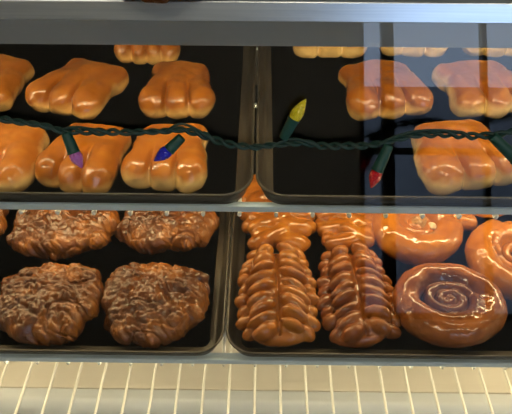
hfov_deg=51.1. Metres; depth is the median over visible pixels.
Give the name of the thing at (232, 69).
sheet pan
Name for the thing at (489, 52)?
pastry
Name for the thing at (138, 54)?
pastry
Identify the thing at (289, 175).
sheet pan
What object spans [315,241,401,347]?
pastry
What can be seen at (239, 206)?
wire shelf
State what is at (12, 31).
shelf
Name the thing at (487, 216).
cinnamon roll
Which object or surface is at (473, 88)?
pastry
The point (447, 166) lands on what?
pastry
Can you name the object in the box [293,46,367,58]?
pastry
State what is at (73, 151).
bulb
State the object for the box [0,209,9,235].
fritter
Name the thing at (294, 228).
pastry
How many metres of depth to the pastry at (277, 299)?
0.68 m
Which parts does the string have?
cord, cord, cord, cord, cord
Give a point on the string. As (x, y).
(296, 114)
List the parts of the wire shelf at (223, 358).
rail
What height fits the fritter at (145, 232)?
0.040 m
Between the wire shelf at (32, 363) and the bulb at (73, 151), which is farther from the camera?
the wire shelf at (32, 363)
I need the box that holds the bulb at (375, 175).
[369,144,392,187]
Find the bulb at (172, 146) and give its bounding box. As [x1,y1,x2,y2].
[154,134,184,160]
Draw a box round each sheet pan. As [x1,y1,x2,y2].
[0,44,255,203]
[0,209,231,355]
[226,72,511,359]
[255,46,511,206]
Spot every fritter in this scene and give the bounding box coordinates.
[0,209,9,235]
[0,262,103,346]
[6,210,120,261]
[100,262,209,348]
[115,211,219,254]
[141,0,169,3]
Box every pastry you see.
[0,54,34,111]
[0,122,49,191]
[25,58,128,119]
[34,123,131,192]
[114,45,179,64]
[120,123,208,193]
[138,60,215,118]
[234,241,320,346]
[239,174,315,252]
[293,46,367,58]
[315,213,374,250]
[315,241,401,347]
[338,59,433,120]
[379,47,447,56]
[411,119,511,195]
[431,60,511,118]
[461,48,511,56]
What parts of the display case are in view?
panel, floor panel, panel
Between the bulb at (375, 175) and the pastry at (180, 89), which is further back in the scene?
the pastry at (180, 89)
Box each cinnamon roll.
[372,213,477,265]
[391,263,507,347]
[464,219,511,300]
[473,214,502,218]
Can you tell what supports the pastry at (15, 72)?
in the sheet pan at (232, 69)
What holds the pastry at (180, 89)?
in the sheet pan at (232, 69)
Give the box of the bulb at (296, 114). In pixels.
[279,99,305,140]
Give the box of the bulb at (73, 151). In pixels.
[62,132,82,167]
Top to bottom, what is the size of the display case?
1.370 m
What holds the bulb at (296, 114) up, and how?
attached to the string
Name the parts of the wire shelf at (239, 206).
rail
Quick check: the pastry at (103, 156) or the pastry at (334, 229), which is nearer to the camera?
the pastry at (103, 156)
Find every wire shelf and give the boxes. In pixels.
[0,47,511,369]
[0,102,511,219]
[0,344,511,413]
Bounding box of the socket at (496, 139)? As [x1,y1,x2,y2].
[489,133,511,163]
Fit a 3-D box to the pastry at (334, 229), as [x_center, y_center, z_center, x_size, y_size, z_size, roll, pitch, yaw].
[0.135,0.005,0.817,0.112,0.034,0.164,1,45,0]
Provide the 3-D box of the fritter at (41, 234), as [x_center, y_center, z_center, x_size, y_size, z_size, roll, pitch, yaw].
[-0.283,0.021,0.795,0.160,0.040,0.128,1,45,0]
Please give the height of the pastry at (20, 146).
0.036 m
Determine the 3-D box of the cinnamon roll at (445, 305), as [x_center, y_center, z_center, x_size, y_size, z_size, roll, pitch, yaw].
[0.247,0.124,0.690,0.143,0.046,0.122,1,45,0]
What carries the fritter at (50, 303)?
on the sheet pan at (212, 260)
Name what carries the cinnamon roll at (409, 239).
on the sheet pan at (407, 346)
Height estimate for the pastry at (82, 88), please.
0.035 m
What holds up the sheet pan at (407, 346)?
on the wire shelf at (223, 358)
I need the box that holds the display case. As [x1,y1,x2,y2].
[0,0,511,413]
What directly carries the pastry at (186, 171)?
in the sheet pan at (232, 69)
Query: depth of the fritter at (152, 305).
0.68 m
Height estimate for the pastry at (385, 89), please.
0.037 m
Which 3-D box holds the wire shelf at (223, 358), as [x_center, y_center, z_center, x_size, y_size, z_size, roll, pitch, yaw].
[0.007,-0.083,0.943,1.556,0.019,0.789,1,45,0]
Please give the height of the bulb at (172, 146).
0.019 m
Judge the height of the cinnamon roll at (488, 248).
0.044 m
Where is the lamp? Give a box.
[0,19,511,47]
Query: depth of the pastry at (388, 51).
0.77 m
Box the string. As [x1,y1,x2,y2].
[0,99,511,187]

